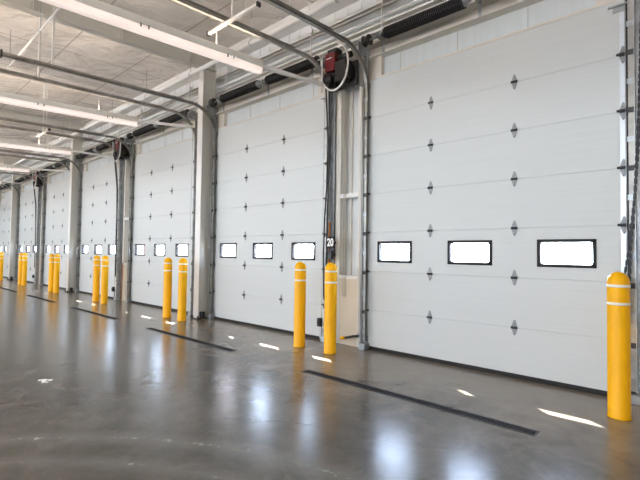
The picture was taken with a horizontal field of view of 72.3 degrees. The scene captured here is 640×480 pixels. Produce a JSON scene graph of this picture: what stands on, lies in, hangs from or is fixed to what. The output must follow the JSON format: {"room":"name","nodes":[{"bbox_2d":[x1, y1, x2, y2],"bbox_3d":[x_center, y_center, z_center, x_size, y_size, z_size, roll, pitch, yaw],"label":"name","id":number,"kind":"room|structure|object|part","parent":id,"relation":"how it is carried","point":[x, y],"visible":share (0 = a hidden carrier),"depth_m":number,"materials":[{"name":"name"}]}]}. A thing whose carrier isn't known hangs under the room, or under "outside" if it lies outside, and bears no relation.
{"room":"distribution center","nodes":[
{"label":"distribution center","id":0,"kind":"room"},
{"bbox_2d":[0,0,317,155],"bbox_3d":[-15.384,-4.264,9.970,47.100,0.572,18.625,-1,-3,43],"label":"ceiling","id":1,"kind":"structure","parent":0,"point":[74,49],"depth_m":10.18,"materials":[{"name":"metal"}]},
{"bbox_2d":[0,157,29,171],"bbox_3d":[-12.369,-2.555,13.184,0.132,0.684,6.204,-1,-3,43],"label":"strip light","id":2,"kind":"object","parent":1,"relation":"hanging from","point":[2,166],"visible":1,"depth_m":15.07,"materials":[{"name":"metal"}]},
{"bbox_2d":[30,168,67,171],"bbox_3d":[-9.699,-2.504,15.669,1.205,0.070,0.060,2,-2,-22],"label":"bar","id":3,"kind":"object","parent":2,"relation":"attached to","point":[30,168],"visible":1,"depth_m":15.65,"materials":[{"name":"white metal"}]},
{"bbox_2d":[0,5,60,77],"bbox_3d":[-11.655,-3.854,13.947,46.500,0.768,0.048,-1,-3,43],"label":"pipe","id":4,"kind":"object","parent":1,"relation":"hanging from","point":[58,8],"visible":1,"depth_m":7.70,"materials":[{"name":"metal"}]},
{"bbox_2d":[0,139,71,154],"bbox_3d":[-9.253,-2.605,10.267,0.132,0.684,6.204,-1,-3,43],"label":"strip light","id":5,"kind":"object","parent":1,"relation":"hanging from","point":[3,142],"visible":1,"depth_m":11.84,"materials":[{"name":"metal"}]},
{"bbox_2d":[71,150,112,157],"bbox_3d":[-6.662,-2.518,12.814,1.123,0.100,0.060,2,-2,-31],"label":"bar","id":6,"kind":"object","parent":5,"relation":"attached to","point":[76,151],"visible":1,"depth_m":12.79,"materials":[{"name":"white metal"}]},
{"bbox_2d":[35,77,50,137],"bbox_3d":[-7.405,-3.556,11.735,1.149,1.464,0.060,-1,-3,43],"label":"hanger","id":7,"kind":"object","parent":1,"relation":"hanging from","point":[48,129],"visible":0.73,"depth_m":11.71,"materials":[{"name":"metal"}]},
{"bbox_3d":[-7.403,-3.580,11.734,0.026,1.416,0.026,0,-2,21],"label":"rod","id":8,"kind":"part","parent":7,"relation":"part of","materials":[{"name":"white paint"}]},
{"bbox_2d":[0,91,137,126],"bbox_3d":[-6.137,-2.655,7.350,0.132,0.684,6.204,-1,-3,43],"label":"strip light","id":9,"kind":"object","parent":1,"relation":"hanging from","point":[5,97],"visible":1,"depth_m":8.53,"materials":[{"name":"metal"}]},
{"bbox_2d":[138,120,193,127],"bbox_3d":[-3.467,-2.603,9.836,1.205,0.070,0.060,2,-2,-22],"label":"bar","id":10,"kind":"object","parent":9,"relation":"attached to","point":[139,121],"visible":1,"depth_m":9.81,"materials":[{"name":"white metal"}]},
{"bbox_2d":[39,0,262,74],"bbox_3d":[-3.021,-2.705,4.433,0.132,0.684,6.204,-1,-3,43],"label":"strip light","id":11,"kind":"object","parent":1,"relation":"hanging from","point":[98,10],"visible":1,"depth_m":5.44,"materials":[{"name":"white"}]},
{"bbox_2d":[263,64,323,86],"bbox_3d":[-0.430,-2.617,6.981,1.123,0.100,0.060,2,-2,-31],"label":"bar","id":12,"kind":"object","parent":11,"relation":"attached to","point":[265,67],"visible":0.79,"depth_m":6.95,"materials":[{"name":"white metal"}]},
{"bbox_2d":[2,0,340,171],"bbox_3d":[-9.685,-3.861,16.051,46.500,0.735,0.100,-1,-3,43],"label":"pipe","id":13,"kind":"object","parent":1,"relation":"hanging from","point":[328,3],"visible":0.6,"depth_m":9.11,"materials":[{"name":"metal"}]},
{"bbox_2d":[206,0,260,36],"bbox_3d":[-1.173,-3.656,5.901,1.149,1.464,0.060,-1,-3,43],"label":"light fixture","id":14,"kind":"object","parent":1,"relation":"hanging from","point":[257,4],"visible":1,"depth_m":5.86,"materials":[{"name":"white paint"}]},
{"bbox_3d":[-1.171,-3.680,5.900,0.026,1.416,0.026,2,-2,-24],"label":"rod","id":15,"kind":"part","parent":14,"relation":"part of","materials":[{"name":"white paint"}]},
{"bbox_2d":[0,0,632,391],"bbox_3d":[-8.963,-1.418,16.583,46.770,6.600,0.795,-1,-3,43],"label":"wall","id":16,"kind":"structure","parent":0,"point":[462,30],"depth_m":7.44,"materials":[{"name":"beige"}]},
{"bbox_2d":[0,197,10,277],"bbox_3d":[-16.723,-0.143,23.334,3.606,4.267,0.109,-1,-3,43],"label":"door","id":17,"kind":"structure","parent":16,"relation":"in","point":[5,204],"depth_m":23.45,"materials":[{"name":"metal"}]},
{"bbox_2d":[0,183,11,189],"bbox_3d":[-16.822,-0.542,23.198,3.576,4.752,0.234,-1,-3,43],"label":"spring assembly","id":18,"kind":"object","parent":16,"relation":"attached to","point":[2,186],"visible":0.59,"depth_m":23.19,"materials":[{"name":"metal"}]},
{"bbox_2d":[2,182,20,279],"bbox_3d":[-16.213,-1.108,20.097,0.170,6.000,4.075,-1,-3,43],"label":"door track","id":19,"kind":"object","parent":16,"relation":"attached to","point":[18,185],"visible":0.98,"depth_m":21.49,"materials":[{"name":"metal"}]},
{"bbox_2d":[0,171,41,283],"bbox_3d":[-13.654,-1.149,17.701,0.170,6.000,4.075,-1,-3,43],"label":"door track","id":20,"kind":"object","parent":16,"relation":"attached to","point":[39,188],"visible":0.83,"depth_m":19.09,"materials":[{"name":"metal"}]},
{"bbox_3d":[-13.685,-0.572,17.695,0.052,4.606,4.012,-1,-3,43],"label":"track rail","id":21,"kind":"part","parent":20,"relation":"part of","materials":[{"name":"metal"}]},
{"bbox_2d":[1,170,46,284],"bbox_3d":[-13.097,-1.157,17.180,0.170,6.000,4.075,-1,-3,43],"label":"door track","id":22,"kind":"object","parent":16,"relation":"attached to","point":[40,174],"visible":0.97,"depth_m":18.57,"materials":[{"name":"metal"}]},
{"bbox_2d":[14,172,36,271],"bbox_3d":[-13.706,-0.592,20.282,3.576,4.752,0.234,-1,-3,43],"label":"spring assembly","id":23,"kind":"object","parent":16,"relation":"attached to","point":[21,179],"visible":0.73,"depth_m":20.35,"materials":[{"name":"metal"}]},
{"bbox_2d":[17,188,37,282],"bbox_3d":[-13.607,-0.193,20.417,3.606,4.267,0.109,-1,-3,43],"label":"door","id":24,"kind":"structure","parent":16,"relation":"in","point":[26,230],"depth_m":20.38,"materials":[{"name":"metal"}]},
{"bbox_2d":[0,153,69,171],"bbox_3d":[-10.538,-1.198,14.785,0.170,6.000,4.075,-1,-3,43],"label":"door track","id":25,"kind":"object","parent":16,"relation":"attached to","point":[6,155],"visible":0.29,"depth_m":15.40,"materials":[{"name":"metal"}]},
{"bbox_2d":[32,171,42,187],"bbox_3d":[-12.108,-2.584,18.855,0.583,0.778,0.376,-1,-3,43],"label":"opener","id":26,"kind":"object","parent":16,"relation":"attached to","point":[38,183],"visible":0.85,"depth_m":18.78,"materials":[{"name":"black plastic"}]},
{"bbox_2d":[33,185,36,267],"bbox_3d":[-12.354,-0.591,18.936,0.115,3.602,0.309,1,-2,-1],"label":"chain","id":27,"kind":"object","parent":26,"relation":"hanging from","point":[33,185],"visible":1,"depth_m":18.98,"materials":[{"name":"black metal"}]},
{"bbox_2d":[0,149,82,291],"bbox_3d":[-9.981,-1.207,14.263,0.170,6.000,4.075,-1,-3,43],"label":"door track","id":28,"kind":"object","parent":16,"relation":"attached to","point":[79,168],"visible":0.99,"depth_m":15.63,"materials":[{"name":"metal"}]},
{"bbox_2d":[39,160,69,280],"bbox_3d":[-10.590,-0.642,17.365,3.576,4.752,0.234,-1,-3,43],"label":"spring assembly","id":29,"kind":"object","parent":16,"relation":"attached to","point":[56,165],"visible":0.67,"depth_m":17.41,"materials":[{"name":"metal"}]},
{"bbox_2d":[43,178,69,288],"bbox_3d":[-10.491,-0.243,17.500,3.606,4.267,0.109,-1,-3,43],"label":"door","id":30,"kind":"structure","parent":16,"relation":"in","point":[57,193],"depth_m":17.56,"materials":[{"name":"metal"}]},
{"bbox_2d":[0,124,123,299],"bbox_3d":[-7.422,-1.248,11.868,0.170,6.000,4.075,-1,-3,43],"label":"door track","id":31,"kind":"object","parent":16,"relation":"attached to","point":[121,169],"visible":0.86,"depth_m":13.23,"materials":[{"name":"metal"}]},
{"bbox_3d":[-7.454,-0.672,11.861,0.052,4.606,4.012,-1,-3,43],"label":"track rail","id":32,"kind":"part","parent":31,"relation":"part of","materials":[{"name":"metal"}]},
{"bbox_2d":[0,116,134,302],"bbox_3d":[-6.865,-1.257,11.347,0.170,6.000,4.075,-1,-3,43],"label":"door track","id":33,"kind":"object","parent":16,"relation":"attached to","point":[130,141],"visible":1,"depth_m":12.69,"materials":[{"name":"metal"}]},
{"bbox_2d":[74,139,115,286],"bbox_3d":[-7.474,-0.692,14.448,3.576,4.752,0.234,-1,-3,43],"label":"spring assembly","id":34,"kind":"object","parent":16,"relation":"attached to","point":[101,147],"visible":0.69,"depth_m":14.47,"materials":[{"name":"metal"}]},
{"bbox_2d":[0,18,197,314],"bbox_3d":[-4.306,-1.298,8.951,0.170,6.000,4.075,-1,-3,43],"label":"door track","id":35,"kind":"object","parent":16,"relation":"attached to","point":[3,71],"visible":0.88,"depth_m":9.59,"materials":[{"name":"metal"}]},
{"bbox_2d":[78,162,119,298],"bbox_3d":[-7.375,-0.293,14.584,3.606,4.267,0.109,-1,-3,43],"label":"door","id":36,"kind":"structure","parent":16,"relation":"in","point":[98,196],"depth_m":14.67,"materials":[{"name":"metal"}]},
{"bbox_2d":[0,5,217,318],"bbox_3d":[-3.749,-1.307,8.430,0.170,6.000,4.075,-1,-3,43],"label":"door track","id":37,"kind":"object","parent":16,"relation":"attached to","point":[51,66],"visible":1,"depth_m":9.36,"materials":[{"name":"metal"}]},
{"bbox_3d":[-2.432,1.706,9.748,0.120,0.100,0.130,-1,-3,43],"label":"foot plate","id":38,"kind":"part","parent":37,"relation":"part of","materials":[{"name":"metal"}]},
{"bbox_2d":[112,135,129,161],"bbox_3d":[-5.876,-2.683,13.021,0.583,0.778,0.376,-1,-3,43],"label":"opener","id":39,"kind":"object","parent":16,"relation":"attached to","point":[121,153],"visible":0.87,"depth_m":12.95,"materials":[{"name":"black plastic"}]},
{"bbox_2d":[114,157,117,276],"bbox_3d":[-6.122,-0.690,13.102,0.115,3.602,0.309,1,-2,-1],"label":"chain","id":40,"kind":"object","parent":39,"relation":"hanging from","point":[114,157],"visible":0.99,"depth_m":13.15,"materials":[{"name":"black metal"}]},
{"bbox_3d":[-6.014,-2.839,13.127,0.215,0.300,0.180,-1,-3,43],"label":"motor","id":41,"kind":"part","parent":39,"relation":"part of","materials":[{"name":"red metal"}]},
{"bbox_2d":[125,109,195,308],"bbox_3d":[-4.358,-0.741,11.531,3.576,4.752,0.234,-1,-3,43],"label":"spring assembly","id":42,"kind":"object","parent":16,"relation":"attached to","point":[175,117],"visible":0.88,"depth_m":11.37,"materials":[{"name":"metal"}]},
{"bbox_2d":[130,138,193,312],"bbox_3d":[-4.259,-0.343,11.667,3.606,4.267,0.109,-1,-3,43],"label":"door","id":43,"kind":"structure","parent":16,"relation":"in","point":[162,192],"depth_m":11.64,"materials":[{"name":"metal"}]},
{"bbox_2d":[188,77,190,109],"bbox_3d":[-3.281,-3.663,11.009,0.060,0.910,0.050,-1,-3,43],"label":"rod","id":44,"kind":"object","parent":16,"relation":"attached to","point":[189,87],"visible":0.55,"depth_m":11.00,"materials":[{"name":"white metal"}]},
{"bbox_2d":[5,0,422,180],"bbox_3d":[-9.137,-3.480,16.630,46.500,0.052,0.050,-1,-3,43],"label":"conduit","id":45,"kind":"object","parent":16,"relation":"attached to","point":[414,1],"visible":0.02,"depth_m":8.52,"materials":[{"name":"grey metal"}]},
{"bbox_3d":[-9.010,-3.523,16.766,46.500,2.383,0.152,-1,-3,43],"label":"wall panel","id":46,"kind":"part","parent":16,"relation":"part of","materials":[{"name":"white metal"}]},
{"bbox_2d":[225,64,227,92],"bbox_3d":[-2.125,-3.682,9.927,0.060,0.910,0.050,-1,-3,43],"label":"rod","id":47,"kind":"object","parent":16,"relation":"attached to","point":[226,69],"visible":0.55,"depth_m":9.92,"materials":[{"name":"white metal"}]},
{"bbox_2d":[171,0,335,341],"bbox_3d":[-1.190,-1.348,6.034,0.170,6.000,4.075,-1,-3,43],"label":"door track","id":48,"kind":"object","parent":16,"relation":"attached to","point":[190,4],"visible":0.52,"depth_m":7.39,"materials":[{"name":"metal"}]},
{"bbox_2d":[317,318,322,338],"bbox_3d":[-0.009,1.489,7.365,0.070,0.350,0.100,-1,-3,43],"label":"sensor","id":49,"kind":"object","parent":48,"relation":"attached to","point":[319,320],"visible":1,"depth_m":7.35,"materials":[{"name":"black plastic"}]},
{"bbox_2d":[207,55,324,317],"bbox_3d":[-1.242,-0.791,8.614,3.576,4.752,0.234,-1,-3,43],"label":"spring assembly","id":50,"kind":"object","parent":16,"relation":"attached to","point":[305,65],"visible":0.9,"depth_m":8.44,"materials":[{"name":"metal"}]},
{"bbox_2d":[212,95,326,338],"bbox_3d":[-1.143,-0.393,8.750,3.606,4.267,0.109,-1,-3,43],"label":"door","id":51,"kind":"structure","parent":16,"relation":"in","point":[269,182],"depth_m":8.57,"materials":[{"name":"metal"}]},
{"bbox_3d":[-9.139,-2.571,16.612,46.500,0.358,0.210,-1,-3,43],"label":"header liner panel","id":52,"kind":"part","parent":16,"relation":"part of","materials":[{"name":"white metal"}]},
{"bbox_2d":[124,0,475,139],"bbox_3d":[-9.177,-3.087,16.581,46.500,0.060,0.057,-1,-3,43],"label":"conduit","id":53,"kind":"object","parent":16,"relation":"attached to","point":[472,1],"visible":0.02,"depth_m":7.12,"materials":[{"name":"metal"}]},
{"bbox_2d":[309,15,312,55],"bbox_3d":[-0.165,-3.713,8.092,0.060,0.910,0.050,-1,-3,43],"label":"rod","id":54,"kind":"object","parent":16,"relation":"attached to","point":[311,29],"visible":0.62,"depth_m":8.08,"materials":[{"name":"white metal"}]},
{"bbox_2d":[262,0,369,349],"bbox_3d":[-0.633,-1.357,5.513,0.170,6.000,4.075,-1,-3,43],"label":"door track","id":55,"kind":"object","parent":16,"relation":"attached to","point":[360,51],"visible":1,"depth_m":6.87,"materials":[{"name":"metal"}]},
{"bbox_3d":[0.684,1.656,6.832,0.120,0.100,0.130,-1,-3,43],"label":"foot plate","id":56,"kind":"part","parent":55,"relation":"part of","materials":[{"name":"metal"}]},
{"bbox_2d":[328,250,334,258],"bbox_3d":[0.199,0.242,7.260,0.080,0.150,0.142,-1,-3,43],"label":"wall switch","id":57,"kind":"object","parent":16,"relation":"attached to","point":[331,254],"visible":1,"depth_m":7.21,"materials":[{"name":"black plastic"}]},
{"bbox_2d":[327,237,335,248],"bbox_3d":[0.210,0.046,7.216,0.160,0.200,0.126,-1,-3,43],"label":"sign","id":58,"kind":"object","parent":16,"relation":"attached to","point":[330,240],"visible":1,"depth_m":7.17,"materials":[{"name":"black plastic"}]},
{"bbox_2d":[321,42,358,92],"bbox_3d":[0.356,-2.783,7.187,0.583,0.778,0.376,-1,-3,43],"label":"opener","id":59,"kind":"object","parent":16,"relation":"attached to","point":[341,73],"visible":1,"depth_m":7.12,"materials":[{"name":"metal"}]},
{"bbox_2d":[323,83,330,300],"bbox_3d":[0.111,-0.790,7.268,0.115,3.602,0.309,1,-2,-1],"label":"chain","id":60,"kind":"object","parent":59,"relation":"hanging from","point":[329,129],"visible":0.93,"depth_m":7.32,"materials":[{"name":"black metal"}]},
{"bbox_3d":[0.218,-2.938,7.294,0.215,0.300,0.180,-1,-3,43],"label":"motor","id":61,"kind":"part","parent":59,"relation":"part of","materials":[{"name":"red metal"}]},
{"bbox_3d":[0.439,-2.705,7.281,0.560,0.400,0.120,-1,-3,43],"label":"mounting plate","id":62,"kind":"part","parent":59,"relation":"part of","materials":[{"name":"metal"}]},
{"bbox_2d":[342,109,346,296],"bbox_3d":[0.412,-0.625,7.253,0.060,3.120,0.012,-1,-3,43],"label":"pull cord","id":63,"kind":"object","parent":16,"relation":"hanging from","point":[345,109],"visible":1,"depth_m":7.25,"materials":[{"name":"beige plastic"}]},
{"bbox_3d":[0.545,-0.732,7.296,0.383,0.070,0.202,-1,-3,43],"label":"cross rail","id":64,"kind":"part","parent":16,"relation":"part of","materials":[{"name":"white metal"}]},
{"bbox_2d":[340,333,360,339],"bbox_3d":[0.490,1.548,7.021,0.359,0.136,0.065,0,-2,23],"label":"lock","id":65,"kind":"object","parent":16,"relation":"attached to","point":[350,336],"visible":0.94,"depth_m":7.00,"materials":[{"name":"black metal"}]},
{"bbox_3d":[0.514,1.549,7.002,0.255,0.089,0.050,0,-2,22],"label":"arm","id":66,"kind":"part","parent":65,"relation":"part of","materials":[{"name":"black plastic"}]},
{"bbox_3d":[0.656,-0.560,7.405,0.463,4.567,0.120,-1,-3,43],"label":"recess panel","id":67,"kind":"part","parent":16,"relation":"part of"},
{"bbox_2d":[379,0,383,31],"bbox_3d":[0.991,-3.732,7.010,0.060,0.910,0.050,-1,-3,43],"label":"rod","id":68,"kind":"object","parent":16,"relation":"attached to","point":[379,0],"visible":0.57,"depth_m":7.00,"materials":[{"name":"white metal"}]},
{"bbox_2d":[356,0,626,339],"bbox_3d":[1.874,-0.841,5.697,3.576,4.752,0.234,-1,-3,43],"label":"spring assembly","id":69,"kind":"object","parent":16,"relation":"attached to","point":[444,9],"visible":1,"depth_m":6.12,"materials":[{"name":"metal"}]},
{"bbox_2d":[624,23,639,295],"bbox_3d":[3.216,-0.885,4.454,0.060,3.504,0.249,2,-2,-31],"label":"chain","id":70,"kind":"object","parent":69,"relation":"hanging from","point":[637,150],"visible":0.8,"depth_m":4.45,"materials":[{"name":"black"}]},
{"bbox_2d":[360,0,628,395],"bbox_3d":[1.973,-0.442,5.833,3.606,4.267,0.109,-1,-3,43],"label":"door","id":71,"kind":"structure","parent":16,"relation":"in","point":[514,144],"depth_m":5.48,"materials":[{"name":"white metal"}]},
{"bbox_3d":[3.241,-1.987,4.671,0.130,0.032,0.043,-1,-3,43],"label":"roller stem","id":72,"kind":"part","parent":71,"relation":"part of","materials":[{"name":"metal"}]},
{"bbox_3d":[3.232,-1.378,4.651,0.130,0.032,0.043,-1,-3,43],"label":"roller stem","id":73,"kind":"part","parent":71,"relation":"part of","materials":[{"name":"metal"}]},
{"bbox_3d":[3.215,-0.159,4.612,0.130,0.032,0.043,-1,-3,43],"label":"roller stem","id":74,"kind":"part","parent":71,"relation":"part of","materials":[{"name":"metal"}]},
{"bbox_2d":[626,0,639,405],"bbox_3d":[1.926,-1.398,3.117,0.170,6.000,4.075,-1,-3,43],"label":"door track","id":75,"kind":"object","parent":16,"relation":"attached to","point":[633,6],"visible":0.88,"depth_m":4.53,"materials":[{"name":"metal"}]},
{"bbox_3d":[1.895,-0.821,3.110,0.052,4.606,4.012,-1,-3,43],"label":"track rail","id":76,"kind":"part","parent":75,"relation":"part of","materials":[{"name":"metal"}]},
{"bbox_3d":[3.207,1.616,4.470,0.120,0.100,0.130,-1,-3,43],"label":"foot plate","id":77,"kind":"part","parent":75,"relation":"part of","materials":[{"name":"metal"}]},
{"bbox_2d":[0,277,639,479],"bbox_3d":[-15.443,1.697,9.805,47.100,0.250,18.750,-1,-3,43],"label":"floor","id":78,"kind":"structure","parent":0,"point":[124,399],"depth_m":4.12,"materials":[{"name":"concrete"}]},
{"bbox_2d":[0,252,3,279],"bbox_3d":[-15.416,1.263,21.157,0.192,1.350,0.192,0,-2,34],"label":"bollard","id":79,"kind":"object","parent":78,"relation":"on","point":[1,253],"visible":0.95,"depth_m":21.09,"materials":[{"name":"yellow metal"}]},
{"bbox_2d":[7,172,20,279],"bbox_3d":[-15.077,-0.853,21.602,0.320,5.620,0.410,-1,-3,43],"label":"steel column","id":80,"kind":"structure","parent":78,"relation":"on","point":[13,213],"depth_m":21.51,"materials":[{"name":"white metal"}]},
{"bbox_2d":[0,156,21,165],"bbox_3d":[-21.071,-3.931,15.265,0.180,0.956,18.050,-1,-3,43],"label":"rafter","id":81,"kind":"object","parent":80,"relation":"on","point":[6,160],"visible":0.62,"depth_m":21.48,"materials":[{"name":"white metal"}]},
{"bbox_2d":[18,253,22,284],"bbox_3d":[-12.773,1.221,18.690,0.192,1.350,0.192,0,-2,27],"label":"bollard","id":82,"kind":"object","parent":78,"relation":"on","point":[20,254],"visible":0.73,"depth_m":18.61,"materials":[{"name":"yellow metal"}]},
{"bbox_2d":[21,253,27,285],"bbox_3d":[-12.308,1.213,18.232,0.192,1.350,0.192,1,-2,-3],"label":"bollard","id":83,"kind":"object","parent":78,"relation":"on","point":[25,255],"visible":1,"depth_m":18.16,"materials":[{"name":"yellow metal"}]},
{"bbox_2d":[26,295,54,302],"bbox_3d":[-8.538,1.783,13.347,2.750,0.004,0.130,-1,-3,43],"label":"drain","id":84,"kind":"object","parent":78,"relation":"on","point":[26,295],"visible":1,"depth_m":13.32,"materials":[{"name":"black metal"}]},
{"bbox_2d":[38,379,52,382],"bbox_3d":[-3.085,1.575,4.884,0.150,0.027,0.126,1,-2,-8],"label":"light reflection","id":85,"kind":"object","parent":78,"relation":"on","point":[42,380],"visible":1,"depth_m":4.92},
{"bbox_2d":[48,254,54,291],"bbox_3d":[-9.667,1.171,15.762,0.192,1.350,0.192,1,-2,-13],"label":"bollard","id":86,"kind":"object","parent":78,"relation":"on","point":[51,256],"visible":0.84,"depth_m":15.68,"materials":[{"name":"yellow metal"}]},
{"bbox_2d":[53,254,59,292],"bbox_3d":[-9.204,1.163,15.302,0.192,1.350,0.192,2,-2,-34],"label":"bollard","id":87,"kind":"object","parent":78,"relation":"on","point":[56,278],"visible":1,"depth_m":15.23,"materials":[{"name":"yellow"}]},
{"bbox_2d":[64,135,82,291],"bbox_3d":[-8.845,-0.953,15.768,0.320,5.620,0.410,-1,-3,43],"label":"steel column","id":88,"kind":"structure","parent":78,"relation":"on","point":[76,144],"depth_m":15.69,"materials":[{"name":"white metal"}]},
{"bbox_2d":[0,109,83,136],"bbox_3d":[-14.839,-4.031,9.432,0.180,0.956,18.050,-1,-3,43],"label":"rafter","id":89,"kind":"object","parent":88,"relation":"on","point":[3,113],"visible":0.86,"depth_m":14.94,"materials":[{"name":"white metal"}]},
{"bbox_2d":[70,307,117,319],"bbox_3d":[-5.422,1.733,10.430,2.750,0.004,0.130,-1,-3,43],"label":"drain","id":90,"kind":"object","parent":78,"relation":"on","point":[80,309],"visible":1,"depth_m":10.30,"materials":[{"name":"black metal"}]},
{"bbox_2d":[92,255,100,301],"bbox_3d":[-6.556,1.121,12.840,0.192,1.350,0.192,0,-2,29],"label":"bollard","id":91,"kind":"object","parent":78,"relation":"on","point":[96,263],"visible":1,"depth_m":12.77,"materials":[{"name":"yellow metal"}]},
{"bbox_2d":[100,255,108,303],"bbox_3d":[-6.090,1.113,12.383,0.192,1.350,0.192,0,-2,12],"label":"bollard","id":92,"kind":"object","parent":78,"relation":"on","point":[105,259],"visible":1,"depth_m":12.31,"materials":[{"name":"yellow metal"}]},
{"bbox_2d":[121,263,122,301],"bbox_3d":[-5.812,1.242,12.850,0.045,1.129,0.028,1,-2,-13],"label":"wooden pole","id":93,"kind":"object","parent":78,"relation":"on","point":[122,263],"visible":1,"depth_m":12.85,"materials":[{"name":"brown wood"}]},
{"bbox_2d":[162,257,172,317],"bbox_3d":[-3.451,1.071,9.912,0.192,1.350,0.192,1,-2,-16],"label":"bollard","id":94,"kind":"object","parent":78,"relation":"on","point":[167,281],"visible":1,"depth_m":9.84,"materials":[{"name":"yellow metal"}]},
{"bbox_2d":[177,258,187,320],"bbox_3d":[-2.974,1.063,9.466,0.192,1.350,0.192,2,-2,-41],"label":"bollard","id":95,"kind":"object","parent":78,"relation":"on","point":[182,272],"visible":1,"depth_m":9.39,"materials":[{"name":"yellow metal"}]},
{"bbox_2d":[145,328,236,351],"bbox_3d":[-2.306,1.683,7.513,2.750,0.004,0.130,-1,-3,43],"label":"drain","id":96,"kind":"object","parent":78,"relation":"on","point":[153,329],"visible":1,"depth_m":7.31,"materials":[{"name":"black metal"}]},
{"bbox_2d":[190,69,215,319],"bbox_3d":[-2.613,-1.052,9.934,0.320,5.620,0.410,-1,-3,43],"label":"steel column","id":97,"kind":"structure","parent":78,"relation":"on","point":[206,88],"depth_m":9.86,"materials":[{"name":"white metal"}]},
{"bbox_2d":[0,0,216,72],"bbox_3d":[-8.607,-4.130,3.598,0.180,0.956,18.050,-1,-3,43],"label":"rafter","id":98,"kind":"object","parent":97,"relation":"on","point":[65,17],"visible":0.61,"depth_m":8.46,"materials":[{"name":"white metal"}]},
{"bbox_2d":[293,262,305,347],"bbox_3d":[-0.321,1.021,7.009,0.192,1.350,0.192,1,-2,7],"label":"bollard","id":99,"kind":"object","parent":78,"relation":"on","point":[300,267],"visible":1,"depth_m":6.93,"materials":[{"name":"yellow metal"}]},
{"bbox_2d":[324,263,336,353],"bbox_3d":[0.158,1.014,6.566,0.192,1.350,0.192,0,-2,18],"label":"bollard","id":100,"kind":"object","parent":78,"relation":"on","point":[330,305],"visible":1,"depth_m":6.49,"materials":[{"name":"yellow metal"}]},
{"bbox_2d":[301,369,539,435],"bbox_3d":[0.810,1.633,4.596,2.750,0.004,0.130,-1,-3,43],"label":"drain","id":101,"kind":"object","parent":78,"relation":"on","point":[503,424],"visible":1,"depth_m":4.30,"materials":[{"name":"metal"}]},
{"bbox_2d":[606,272,631,420],"bbox_3d":[2.789,0.971,4.086,0.192,1.350,0.192,1,-2,-9],"label":"bollard","id":102,"kind":"object","parent":78,"relation":"on","point":[618,285],"visible":1,"depth_m":4.01,"materials":[{"name":"yellow plastic"}]},
{"label":"outside","id":103,"kind":"structure","parent":0,"visible":0},
{"bbox_2d":[256,256,591,264],"bbox_3d":[44.559,4.762,75.680,290.000,0.300,159.550,-1,-3,43],"label":"ground","id":104,"kind":"structure","parent":103,"point":[572,263],"depth_m":134.09,"materials":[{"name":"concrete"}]},
{"bbox_3d":[-13.637,-3.456,17.568,1.149,1.464,0.060,-1,-3,43],"label":"hanger","id":105,"kind":"object","parent":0,"visible":0},
{"bbox_3d":[-15.485,-2.506,16.101,0.132,0.684,6.204,-1,-3,43],"label":"strip light","id":106,"kind":"object","parent":105,"relation":"hanging from","visible":0},
{"bbox_2d":[2,181,32,185],"bbox_3d":[-12.894,-2.418,18.648,1.123,0.100,0.060,2,-2,-31],"label":"bar","id":107,"kind":"object","parent":106,"relation":"attached to","point":[2,181],"visible":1,"depth_m":18.61,"materials":[{"name":"white metal"}]}
]}

